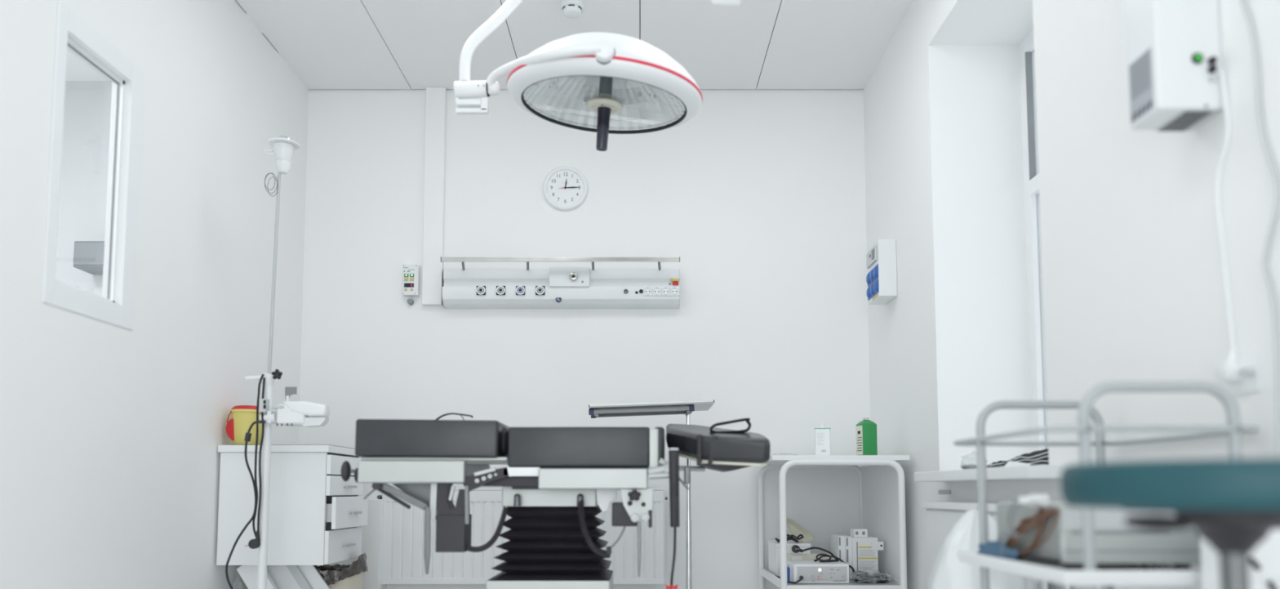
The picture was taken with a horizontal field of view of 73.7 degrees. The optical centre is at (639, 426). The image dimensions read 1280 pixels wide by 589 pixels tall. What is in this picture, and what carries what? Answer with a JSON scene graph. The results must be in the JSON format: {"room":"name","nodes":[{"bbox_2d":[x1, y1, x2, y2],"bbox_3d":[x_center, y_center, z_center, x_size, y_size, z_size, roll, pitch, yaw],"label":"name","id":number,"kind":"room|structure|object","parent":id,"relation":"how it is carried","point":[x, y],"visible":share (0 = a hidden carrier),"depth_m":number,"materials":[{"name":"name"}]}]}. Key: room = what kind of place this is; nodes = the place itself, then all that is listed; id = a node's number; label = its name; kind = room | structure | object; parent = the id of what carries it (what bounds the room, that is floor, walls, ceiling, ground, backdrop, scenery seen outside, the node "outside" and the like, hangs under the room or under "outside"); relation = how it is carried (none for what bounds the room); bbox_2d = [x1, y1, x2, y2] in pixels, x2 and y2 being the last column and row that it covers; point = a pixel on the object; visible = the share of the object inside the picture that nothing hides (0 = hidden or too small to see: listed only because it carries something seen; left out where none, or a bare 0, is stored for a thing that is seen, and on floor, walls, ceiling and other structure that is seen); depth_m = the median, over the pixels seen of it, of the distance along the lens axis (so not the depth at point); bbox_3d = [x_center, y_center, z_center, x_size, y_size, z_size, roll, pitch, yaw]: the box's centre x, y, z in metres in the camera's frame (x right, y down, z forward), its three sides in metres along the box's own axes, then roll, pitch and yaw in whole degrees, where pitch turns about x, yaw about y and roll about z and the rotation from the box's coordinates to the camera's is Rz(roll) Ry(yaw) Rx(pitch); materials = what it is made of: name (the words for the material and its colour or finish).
{"room":"operating room","nodes":[
{"label":"operating room","id":0,"kind":"room"},
{"bbox_2d":[55,80,111,296],"bbox_3d":[-3.093,-0.483,2.443,2.614,2.827,3.800,0,-4,0],"label":"wall","id":1,"kind":"structure","parent":0,"point":[87,104],"depth_m":4.31,"materials":[{"name":"paint"}]},
{"bbox_2d":[73,240,104,274],"bbox_3d":[-2.658,-0.829,4.194,0.161,0.130,0.156,0,-4,0],"label":"wall box","id":2,"kind":"object","parent":1,"relation":"attached to","point":[88,255],"visible":0.72,"depth_m":4.12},
{"bbox_2d":[0,0,308,588],"bbox_3d":[-1.755,-0.609,1.098,0.062,2.877,6.500,0,-4,0],"label":"wall","id":3,"kind":"structure","parent":0,"point":[111,434],"depth_m":3.01,"materials":[{"name":"paint"}]},
{"bbox_2d":[42,0,145,329],"bbox_3d":[-1.742,-0.796,2.711,0.048,0.909,0.439,0,-4,0],"label":"window","id":4,"kind":"structure","parent":3,"relation":"in","point":[55,292],"depth_m":2.77,"materials":[{"name":"white plastic"}]},
{"bbox_2d":[65,0,913,88],"bbox_3d":[-1.318,-2.019,1.254,5.964,0.060,6.600,0,-4,0],"label":"ceiling","id":5,"kind":"structure","parent":0,"point":[327,44],"depth_m":3.92,"materials":[{"name":"paint"}]},
{"bbox_2d":[560,0,584,18],"bbox_3d":[-0.289,-1.782,3.643,0.101,0.057,0.101,0,-4,0],"label":"smoke detector","id":6,"kind":"object","parent":5,"relation":"attached to","point":[571,9],"visible":1,"depth_m":3.62,"materials":[{"name":"white plastic"}]},
{"bbox_2d":[453,0,740,151],"bbox_3d":[-0.149,-1.413,3.013,0.773,0.886,0.716,-4,-6,42],"label":"lamp","id":7,"kind":"object","parent":5,"relation":"hanging from","point":[602,83],"visible":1,"depth_m":2.98,"materials":[{"name":"white plastic"}]},
{"bbox_2d":[297,87,870,588],"bbox_3d":[-0.030,-0.362,4.399,3.588,2.877,0.120,0,-4,0],"label":"wall","id":8,"kind":"structure","parent":0,"point":[759,196],"depth_m":4.37,"materials":[{"name":"paint"}]},
{"bbox_2d":[356,498,386,588],"bbox_3d":[-1.316,0.710,4.189,0.110,0.706,0.140,0,-4,0],"label":"trim","id":9,"kind":"structure","parent":8,"relation":"attached to","point":[371,532],"depth_m":4.13,"materials":[{"name":"paint"}]},
{"bbox_2d":[402,264,420,305],"bbox_3d":[-1.165,-0.721,4.344,0.080,0.201,0.043,0,-4,0],"label":"controller","id":10,"kind":"object","parent":8,"relation":"attached to","point":[411,273],"visible":1,"depth_m":4.33,"materials":[{"name":"white plastic"}]},
{"bbox_2d":[422,87,446,305],"bbox_3d":[-1.056,-1.185,4.383,0.101,1.138,0.034,0,-4,0],"label":"cable duct","id":11,"kind":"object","parent":8,"relation":"attached to","point":[436,97],"depth_m":4.37,"materials":[{"name":"paint"}]},
{"bbox_2d":[377,488,667,583],"bbox_3d":[-0.579,0.537,4.216,1.429,0.467,0.110,0,-4,0],"label":"radiator","id":12,"kind":"object","parent":8,"relation":"attached to","point":[402,533],"visible":0.53,"depth_m":4.16,"materials":[{"name":"white metal"}]},
{"bbox_2d":[440,256,679,308],"bbox_3d":[-0.396,-0.719,4.279,1.193,0.222,0.172,0,-4,0],"label":"panel","id":13,"kind":"object","parent":8,"relation":"attached to","point":[551,287],"visible":1,"depth_m":4.29,"materials":[{"name":"white plastic"}]},
{"bbox_2d":[476,285,485,294],"bbox_3d":[-0.796,-0.682,4.267,0.046,0.046,0.016,0,-4,0],"label":"outlet","id":14,"kind":"object","parent":13,"relation":"attached to","point":[481,290],"depth_m":4.27,"materials":[{"name":"white plastic"}]},
{"bbox_2d":[496,285,505,294],"bbox_3d":[-0.697,-0.682,4.267,0.046,0.046,0.016,0,-4,0],"label":"outlet","id":15,"kind":"object","parent":13,"relation":"attached to","point":[500,290],"depth_m":4.27,"materials":[{"name":"white plastic"}]},
{"bbox_2d":[515,285,524,294],"bbox_3d":[-0.598,-0.682,4.267,0.046,0.046,0.016,0,-4,0],"label":"outlet","id":16,"kind":"object","parent":13,"relation":"attached to","point":[520,290],"depth_m":4.27,"materials":[{"name":"white plastic"}]},
{"bbox_2d":[535,285,544,294],"bbox_3d":[-0.499,-0.682,4.267,0.046,0.046,0.016,0,-4,0],"label":"outlet","id":17,"kind":"object","parent":13,"relation":"attached to","point":[540,290],"depth_m":4.27,"materials":[{"name":"white plastic"}]},
{"bbox_2d":[568,272,577,280],"bbox_3d":[-0.332,-0.750,4.260,0.042,0.042,0.016,0,-4,0],"label":"socket","id":18,"kind":"object","parent":13,"relation":"attached to","point":[572,276],"depth_m":4.26,"materials":[{"name":"metal"}]},
{"bbox_2d":[643,286,652,295],"bbox_3d":[0.040,-0.677,4.272,0.043,0.043,0.005,0,-4,0],"label":"power socket","id":19,"kind":"object","parent":13,"relation":"attached to","point":[647,291],"depth_m":4.27,"materials":[{"name":"grey plastic"}]},
{"bbox_2d":[652,286,661,295],"bbox_3d":[0.085,-0.677,4.272,0.043,0.043,0.005,0,-4,0],"label":"power socket","id":20,"kind":"object","parent":13,"relation":"attached to","point":[656,291],"depth_m":4.27,"materials":[{"name":"grey plastic"}]},
{"bbox_2d":[661,286,670,295],"bbox_3d":[0.130,-0.677,4.272,0.043,0.043,0.005,0,-4,0],"label":"power socket","id":21,"kind":"object","parent":13,"relation":"attached to","point":[665,291],"depth_m":4.27,"materials":[{"name":"grey plastic"}]},
{"bbox_2d":[670,286,679,295],"bbox_3d":[0.173,-0.677,4.272,0.043,0.043,0.005,0,-4,0],"label":"power socket","id":22,"kind":"object","parent":13,"relation":"attached to","point":[674,291],"depth_m":4.27,"materials":[{"name":"grey plastic"}]},
{"bbox_2d":[542,165,588,210],"bbox_3d":[-0.384,-1.228,4.391,0.234,0.234,0.023,0,-4,0],"label":"wall clock","id":23,"kind":"object","parent":8,"relation":"attached to","point":[565,188],"visible":1,"depth_m":4.39,"materials":[{"name":"white plastic"}]},
{"bbox_2d":[863,0,1279,588],"bbox_3d":[1.439,-0.609,1.098,0.550,2.877,6.500,0,-4,0],"label":"wall","id":24,"kind":"structure","parent":0,"point":[1133,284],"depth_m":2.37,"materials":[{"name":"paint"}]},
{"bbox_2d":[866,239,897,304],"bbox_3d":[1.116,-0.714,3.959,0.096,0.262,0.191,0,-4,0],"label":"box","id":25,"kind":"object","parent":24,"relation":"attached to","point":[881,257],"visible":1,"depth_m":3.87,"materials":[{"name":"white plastic"}]},
{"bbox_2d":[866,284,871,300],"bbox_3d":[1.075,-0.630,4.012,0.014,0.062,0.054,0,-4,0],"label":"socket","id":26,"kind":"object","parent":25,"relation":"attached to","point":[868,292],"depth_m":4.00,"materials":[{"name":"blue plastic"}]},
{"bbox_2d":[866,271,871,286],"bbox_3d":[1.075,-0.696,4.017,0.014,0.062,0.054,0,-4,0],"label":"socket","id":27,"kind":"object","parent":25,"relation":"attached to","point":[868,277],"depth_m":4.00,"materials":[{"name":"blue plastic"}]},
{"bbox_2d":[869,267,874,283],"bbox_3d":[1.075,-0.700,3.957,0.014,0.062,0.054,0,-4,0],"label":"socket","id":28,"kind":"object","parent":25,"relation":"attached to","point":[871,273],"depth_m":3.95,"materials":[{"name":"blue plastic"}]},
{"bbox_2d":[870,281,875,297],"bbox_3d":[1.075,-0.634,3.952,0.014,0.062,0.054,0,-4,0],"label":"socket","id":29,"kind":"object","parent":25,"relation":"attached to","point":[872,291],"depth_m":3.94,"materials":[{"name":"blue plastic"}]},
{"bbox_2d":[873,278,878,293],"bbox_3d":[1.075,-0.639,3.892,0.014,0.062,0.054,0,-4,0],"label":"socket","id":30,"kind":"object","parent":25,"relation":"attached to","point":[875,280],"depth_m":3.88,"materials":[{"name":"blue plastic"}]},
{"bbox_2d":[873,264,878,279],"bbox_3d":[1.075,-0.704,3.897,0.014,0.062,0.054,0,-4,0],"label":"socket","id":31,"kind":"object","parent":25,"relation":"attached to","point":[875,266],"depth_m":3.88,"materials":[{"name":"blue plastic"}]},
{"bbox_2d":[914,464,1069,481],"bbox_3d":[1.298,0.159,2.806,0.505,0.036,1.020,0,-4,0],"label":"window sill","id":32,"kind":"structure","parent":24,"relation":"attached to","point":[1028,471],"depth_m":2.49,"materials":[{"name":"white plastic"}]},
{"bbox_2d":[960,463,977,469],"bbox_3d":[1.153,0.117,2.947,0.086,0.068,0.108,0,-4,0],"label":"pack","id":33,"kind":"object","parent":32,"relation":"on","point":[966,466],"visible":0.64,"depth_m":2.93,"materials":[{"name":"plastic"}]},
{"bbox_2d":[986,460,1005,467],"bbox_3d":[1.237,0.135,2.962,0.081,0.033,0.097,0,-4,0],"label":"pack","id":34,"kind":"object","parent":32,"relation":"on","point":[998,464],"visible":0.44,"depth_m":2.93,"materials":[{"name":"white plastic"}]},
{"bbox_2d":[1004,460,1030,466],"bbox_3d":[1.237,0.127,2.798,0.081,0.027,0.020,0,-4,0],"label":"pack","id":35,"kind":"object","parent":32,"relation":"on","point":[1011,463],"visible":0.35,"depth_m":2.79,"materials":[{"name":"plastic"}]},
{"bbox_2d":[1002,448,1048,466],"bbox_3d":[1.322,0.109,2.893,0.163,0.075,0.137,0,-4,0],"label":"pack","id":36,"kind":"object","parent":32,"relation":"on","point":[1040,456],"visible":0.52,"depth_m":2.84,"materials":[{"name":"white plastic"}]},
{"bbox_2d":[921,489,1070,588],"bbox_3d":[1.113,0.510,2.748,0.102,0.612,0.964,0,-4,0],"label":"radiator","id":37,"kind":"object","parent":24,"relation":"attached to","point":[940,522],"visible":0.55,"depth_m":3.04,"materials":[{"name":"white metal"}]},
{"bbox_2d":[921,500,996,512],"bbox_3d":[1.106,0.259,2.753,0.088,0.026,0.938,0,-4,0],"label":"grille","id":38,"kind":"object","parent":37,"relation":"attached to","point":[935,506],"depth_m":2.93,"materials":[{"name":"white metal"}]},
{"bbox_2d":[1018,28,1048,451],"bbox_3d":[1.558,-0.713,2.936,0.063,1.722,0.890,0,-4,0],"label":"window","id":39,"kind":"structure","parent":24,"relation":"in","point":[1027,65],"depth_m":3.34,"materials":[{"name":"white plastic"}]},
{"bbox_2d":[1124,0,1222,131],"bbox_3d":[1.097,-1.148,1.784,0.133,1.045,0.117,0,-4,0],"label":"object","id":40,"kind":"object","parent":24,"relation":"attached to","point":[1174,55],"visible":1,"depth_m":1.71,"materials":[{"name":"white plastic"}]},
{"bbox_2d":[1129,51,1150,100],"bbox_3d":[1.031,-0.722,1.760,0.001,0.072,0.065,0,-4,0],"label":"print","id":41,"kind":"object","parent":40,"relation":"on","point":[1140,66],"depth_m":1.76,"materials":[{"name":"grey plastic"}]},
{"bbox_2d":[1155,108,1222,131],"bbox_3d":[1.123,-0.628,1.750,0.074,0.003,0.100,0,-4,0],"label":"grille","id":42,"kind":"object","parent":40,"relation":"attached to","point":[1181,119],"depth_m":1.74,"materials":[{"name":"black"}]},
{"bbox_2d":[1214,68,1244,382],"bbox_3d":[1.146,-0.395,1.684,0.037,0.625,0.053,0,-4,0],"label":"cord","id":43,"kind":"object","parent":24,"relation":"attached to","point":[1228,371],"visible":0.98,"depth_m":1.68,"materials":[{"name":"white plastic"}]},
{"bbox_2d":[1225,348,1261,395],"bbox_3d":[1.154,-0.104,1.645,0.020,0.080,0.090,0,-4,0],"label":"wall socket","id":44,"kind":"object","parent":24,"relation":"attached to","point":[1250,359],"visible":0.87,"depth_m":1.62,"materials":[{"name":"white plastic"}]},
{"bbox_2d":[1240,0,1279,457],"bbox_3d":[1.158,-0.771,1.609,0.008,2.042,0.076,0,-4,0],"label":"cable","id":45,"kind":"object","parent":24,"relation":"attached to","point":[1247,15],"visible":0.93,"depth_m":1.56,"materials":[{"name":"grey plastic"}]},
{"bbox_3d":[-1.505,0.866,0.988,6.438,0.080,6.700,0,-4,0],"label":"floor","id":46,"kind":"structure","parent":0,"visible":0},
{"bbox_2d":[244,135,300,588],"bbox_3d":[-1.435,-0.073,3.269,0.455,2.132,0.396,0,-4,0],"label":"stand","id":47,"kind":"object","parent":46,"relation":"on","point":[284,147],"visible":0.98,"depth_m":3.27,"materials":[{"name":"white metal"}]},
{"bbox_2d":[225,420,266,588],"bbox_3d":[-1.486,0.421,3.202,0.131,0.890,0.021,0,-4,0],"label":"cord","id":48,"kind":"object","parent":47,"relation":"hanging from","point":[247,436],"visible":1,"depth_m":3.21,"materials":[{"name":"black plastic"}]},
{"bbox_2d":[244,373,265,548],"bbox_3d":[-1.457,0.129,3.241,0.059,0.664,0.028,0,-4,0],"label":"power cord","id":49,"kind":"object","parent":47,"relation":"hanging from","point":[253,543],"visible":1,"depth_m":3.23,"materials":[{"name":"black plastic"}]},
{"bbox_2d":[267,135,300,173],"bbox_3d":[-1.402,-1.066,3.359,0.120,0.139,0.120,0,-4,0],"label":"cup","id":50,"kind":"object","parent":47,"relation":"on","point":[284,147],"depth_m":3.33,"materials":[{"name":"plastic"}]},
{"bbox_2d":[271,386,330,426],"bbox_3d":[-1.293,-0.076,3.287,0.207,0.159,0.115,0,-4,0],"label":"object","id":51,"kind":"object","parent":47,"relation":"attached to","point":[289,413],"visible":1,"depth_m":3.23,"materials":[{"name":"white plastic"}]},
{"bbox_2d":[301,416,329,426],"bbox_3d":[-1.253,-0.017,3.265,0.113,0.039,0.050,0,-4,0],"label":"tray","id":52,"kind":"object","parent":51,"relation":"on","point":[307,421],"depth_m":3.24,"materials":[{"name":"white plastic"}]},
{"bbox_2d":[216,444,368,588],"bbox_3d":[-1.387,0.562,3.658,0.662,0.947,0.444,0,-4,0],"label":"base cabinet","id":53,"kind":"object","parent":46,"relation":"on","point":[315,516],"visible":0.86,"depth_m":3.47,"materials":[{"name":"white laminate"}]},
{"bbox_2d":[217,444,356,456],"bbox_3d":[-1.492,0.106,3.692,0.452,0.029,0.444,0,-4,0],"label":"countertop","id":54,"kind":"structure","parent":53,"relation":"on","point":[331,450],"depth_m":3.47,"materials":[{"name":"white laminate"}]},
{"bbox_2d":[226,404,262,444],"bbox_3d":[-1.638,-0.004,3.566,0.140,0.168,0.140,0,-4,0],"label":"bin","id":55,"kind":"object","parent":54,"relation":"on","point":[242,416],"visible":0.67,"depth_m":3.51,"materials":[{"name":"yellow plastic"}]},
{"bbox_2d":[314,552,367,588],"bbox_3d":[-1.372,0.793,3.751,0.324,0.476,0.324,0,-4,0],"label":"waste bin","id":56,"kind":"object","parent":46,"relation":"on","point":[336,575],"visible":0.66,"depth_m":3.69,"materials":[{"name":"beige plastic"}]},
{"bbox_2d":[340,412,770,588],"bbox_3d":[-0.269,0.461,2.969,1.400,1.023,0.570,0,-4,0],"label":"table","id":57,"kind":"object","parent":46,"relation":"on","point":[562,477],"visible":0.99,"depth_m":2.76,"materials":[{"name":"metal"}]},
{"bbox_2d":[665,447,679,588],"bbox_3d":[0.080,0.513,2.659,0.063,0.897,0.140,-2,-5,26],"label":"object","id":58,"kind":"object","parent":57,"relation":"hanging from","point":[673,452],"visible":1,"depth_m":2.70,"materials":[{"name":"black plastic"}]},
{"bbox_2d":[588,400,714,588],"bbox_3d":[0.143,0.463,3.696,0.722,1.126,0.340,0,-4,0],"label":"table","id":59,"kind":"object","parent":46,"relation":"on","point":[686,407],"visible":1,"depth_m":3.63,"materials":[{"name":"metal"}]},
{"bbox_2d":[588,400,714,417],"bbox_3d":[0.048,-0.072,3.736,0.527,0.053,0.340,0,-4,0],"label":"tray","id":60,"kind":"object","parent":59,"relation":"on","point":[686,407],"depth_m":3.63,"materials":[{"name":"grey metal"}]},
{"bbox_2d":[758,454,909,588],"bbox_3d":[0.845,0.592,3.887,0.580,0.897,0.712,0,-4,0],"label":"equipment cart","id":61,"kind":"object","parent":46,"relation":"on","point":[826,495],"depth_m":4.18,"materials":[{"name":"white metal"}]},
{"bbox_2d":[786,562,791,581],"bbox_3d":[0.649,0.637,3.733,0.034,0.076,0.060,0,-4,0],"label":"pack","id":62,"kind":"object","parent":61,"relation":"on","point":[788,567],"visible":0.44,"depth_m":3.70,"materials":[{"name":"cardboard"}]},
{"bbox_2d":[774,574,803,583],"bbox_3d":[0.626,0.666,3.838,0.061,0.034,0.486,1,-4,-10],"label":"lead","id":63,"kind":"object","parent":61,"relation":"on","point":[801,577],"visible":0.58,"depth_m":3.62,"materials":[{"name":"black plastic"}]},
{"bbox_2d":[767,533,811,576],"bbox_3d":[0.699,0.599,4.005,0.162,0.192,0.248,0,-4,0],"label":"case","id":64,"kind":"object","parent":61,"relation":"on","point":[774,560],"depth_m":3.92,"materials":[{"name":"plastic"}]},
{"bbox_2d":[786,517,813,542],"bbox_3d":[0.746,0.484,4.005,0.140,0.114,0.063,0,-4,0],"label":"dish","id":65,"kind":"object","parent":64,"relation":"on","point":[794,528],"visible":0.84,"depth_m":4.02,"materials":[{"name":"beige plastic"}]},
{"bbox_2d":[786,553,835,559],"bbox_3d":[0.774,0.630,3.863,0.216,0.109,0.031,0,-4,0],"label":"case","id":66,"kind":"object","parent":61,"relation":"on","point":[789,556],"visible":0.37,"depth_m":3.85,"materials":[{"name":"plastic"}]},
{"bbox_2d":[786,560,848,582],"bbox_3d":[0.773,0.634,3.736,0.236,0.082,0.215,0,-4,0],"label":"control unit","id":67,"kind":"object","parent":61,"relation":"on","point":[812,571],"visible":0.97,"depth_m":3.63,"materials":[{"name":"white metal"}]},
{"bbox_2d":[814,422,831,454],"bbox_3d":[0.816,0.061,3.806,0.069,0.149,0.056,-1,-4,14],"label":"bottle","id":68,"kind":"object","parent":61,"relation":"on","point":[822,433],"visible":0.81,"depth_m":3.78,"materials":[{"name":"plastic"}]},
{"bbox_2d":[817,432,826,451],"bbox_3d":[0.804,0.071,3.780,0.038,0.083,0.001,-1,-4,14],"label":"print","id":69,"kind":"object","parent":68,"relation":"attached to","point":[821,437],"depth_m":3.78,"materials":[{"name":"white paper"}]},
{"bbox_2d":[791,544,854,578],"bbox_3d":[0.803,0.599,3.760,0.276,0.145,0.102,-1,-4,17],"label":"power cord","id":70,"kind":"object","parent":61,"relation":"on","point":[796,548],"visible":0.95,"depth_m":3.76,"materials":[{"name":"black plastic"}]},
{"bbox_2d":[768,570,898,584],"bbox_3d":[0.850,0.693,3.882,0.500,0.012,0.635,0,-4,0],"label":"shelf","id":71,"kind":"object","parent":61,"relation":"attached to","point":[772,578],"depth_m":3.64,"materials":[{"name":"metal"}]},
{"bbox_2d":[830,533,845,562],"bbox_3d":[0.904,0.591,3.896,0.030,0.192,0.161,0,-4,0],"label":"carton","id":72,"kind":"object","parent":61,"relation":"on","point":[837,541],"visible":0.6,"depth_m":3.83,"materials":[{"name":"white cardboard"}]},
{"bbox_2d":[839,537,840,558],"bbox_3d":[0.895,0.545,3.820,0.006,0.100,0.001,0,-4,0],"label":"print","id":73,"kind":"object","parent":72,"relation":"attached to","point":[839,537],"depth_m":3.82,"materials":[{"name":"white paper"}]},
{"bbox_2d":[766,454,909,464],"bbox_3d":[0.845,0.155,3.919,0.580,0.022,0.664,0,-4,0],"label":"shelf","id":74,"kind":"object","parent":61,"relation":"attached to","point":[774,459],"depth_m":3.59,"materials":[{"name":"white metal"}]},
{"bbox_2d":[842,534,852,578],"bbox_3d":[0.933,0.591,3.886,0.028,0.190,0.161,0,-4,0],"label":"carton","id":75,"kind":"object","parent":61,"relation":"on","point":[847,538],"visible":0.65,"depth_m":3.81,"materials":[{"name":"white cardboard"}]},
{"bbox_2d":[846,537,848,561],"bbox_3d":[0.925,0.550,3.809,0.007,0.108,0.001,0,-4,0],"label":"print","id":76,"kind":"object","parent":75,"relation":"attached to","point":[846,537],"depth_m":3.81,"materials":[{"name":"white paper"}]},
{"bbox_2d":[849,535,883,579],"bbox_3d":[1.013,0.591,3.859,0.137,0.186,0.155,0,-4,0],"label":"carton","id":77,"kind":"object","parent":61,"relation":"on","point":[864,557],"visible":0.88,"depth_m":3.79,"materials":[{"name":"white cardboard"}]},
{"bbox_2d":[856,541,857,573],"bbox_3d":[0.965,0.581,3.787,0.004,0.139,0.001,0,-4,0],"label":"print","id":78,"kind":"object","parent":77,"relation":"attached to","point":[856,541],"depth_m":3.79,"materials":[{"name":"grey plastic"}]},
{"bbox_2d":[850,528,867,537],"bbox_3d":[0.987,0.479,3.849,0.060,0.036,0.071,0,-4,0],"label":"carton","id":79,"kind":"object","parent":77,"relation":"on","point":[855,532],"visible":1,"depth_m":3.81,"materials":[{"name":"white cardboard"}]},
{"bbox_2d":[859,549,875,568],"bbox_3d":[1.009,0.589,3.786,0.071,0.084,0.001,0,-4,0],"label":"print","id":80,"kind":"object","parent":77,"relation":"attached to","point":[867,557],"depth_m":3.79,"materials":[{"name":"grey paper"}]},
{"bbox_2d":[855,417,877,454],"bbox_3d":[1.010,0.048,3.807,0.072,0.175,0.064,1,-4,-16],"label":"bottle","id":81,"kind":"object","parent":61,"relation":"on","point":[865,429],"visible":0.92,"depth_m":3.78,"materials":[{"name":"plastic"}]},
{"bbox_2d":[857,430,862,450],"bbox_3d":[0.976,0.064,3.795,0.001,0.089,0.042,1,-4,-16],"label":"print","id":82,"kind":"object","parent":81,"relation":"attached to","point":[859,432],"depth_m":3.79,"materials":[{"name":"black"}]},
{"bbox_2d":[853,570,888,582],"bbox_3d":[0.994,0.640,3.683,0.188,0.062,0.113,0,-4,0],"label":"clear bag","id":83,"kind":"object","parent":61,"relation":"on","point":[865,577],"visible":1,"depth_m":3.66,"materials":[{"name":"plastic"}]},
{"bbox_2d":[928,507,1035,588],"bbox_3d":[0.910,0.567,2.265,0.277,0.704,0.268,0,-4,0],"label":"plastic bag","id":84,"kind":"object","parent":46,"relation":"on","point":[948,571],"visible":0.59,"depth_m":2.21,"materials":[{"name":"white plastic"}]},
{"bbox_2d":[953,380,1258,588],"bbox_3d":[0.952,0.401,1.785,0.408,0.967,0.570,0,-4,0],"label":"trolley","id":85,"kind":"object","parent":46,"relation":"on","point":[1108,575],"visible":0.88,"depth_m":1.57,"materials":[{"name":"white metal"}]},
{"bbox_2d":[977,539,1019,559],"bbox_3d":[0.780,0.270,1.863,0.015,0.045,0.224,0,-4,0],"label":"wrap","id":86,"kind":"object","parent":85,"relation":"on","point":[990,548],"visible":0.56,"depth_m":1.85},
{"bbox_2d":[997,497,1059,557],"bbox_3d":[0.788,0.223,1.768,0.030,0.152,0.341,0,-4,0],"label":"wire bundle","id":87,"kind":"object","parent":85,"relation":"on","point":[1040,516],"visible":0.8,"depth_m":1.73,"materials":[{"name":"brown plastic"}]},
{"bbox_2d":[1017,493,1048,506],"bbox_3d":[0.782,0.147,1.699,0.053,0.024,0.030,0,-4,0],"label":"connector","id":88,"kind":"object","parent":87,"relation":"attached to","point":[1042,499],"visible":0.97,"depth_m":1.69,"materials":[{"name":"plastic"}]},
{"bbox_2d":[1019,555,1065,569],"bbox_3d":[0.788,0.268,1.675,0.026,0.022,0.140,0,-4,0],"label":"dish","id":89,"kind":"object","parent":85,"relation":"on","point":[1037,560],"visible":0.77,"depth_m":1.65,"materials":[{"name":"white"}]},
{"bbox_2d":[959,556,1202,585],"bbox_3d":[0.933,0.297,1.793,0.336,0.018,0.520,0,-4,0],"label":"shelf","id":90,"kind":"object","parent":85,"relation":"attached to","point":[1107,574],"depth_m":1.53,"materials":[{"name":"white metal"}]},
{"bbox_2d":[996,501,1200,569],"bbox_3d":[0.957,0.222,1.777,0.305,0.128,0.303,0,-4,0],"label":"apparatus","id":91,"kind":"object","parent":85,"relation":"on","point":[1117,542],"visible":0.59,"depth_m":1.63,"materials":[{"name":"plastic"}]},
{"bbox_2d":[1060,457,1279,588],"bbox_3d":[0.746,0.438,1.078,0.505,0.787,0.513,0,-4,0],"label":"round stool","id":92,"kind":"object","parent":46,"relation":"on","point":[1233,504],"visible":1,"depth_m":1.01,"materials":[{"name":"teal leather"}]},
{"bbox_2d":[1200,528,1279,588],"bbox_3d":[1.068,0.514,1.422,0.163,0.686,0.127,0,-4,0],"label":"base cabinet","id":93,"kind":"object","parent":46,"relation":"on","point":[1264,559],"visible":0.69,"depth_m":1.39,"materials":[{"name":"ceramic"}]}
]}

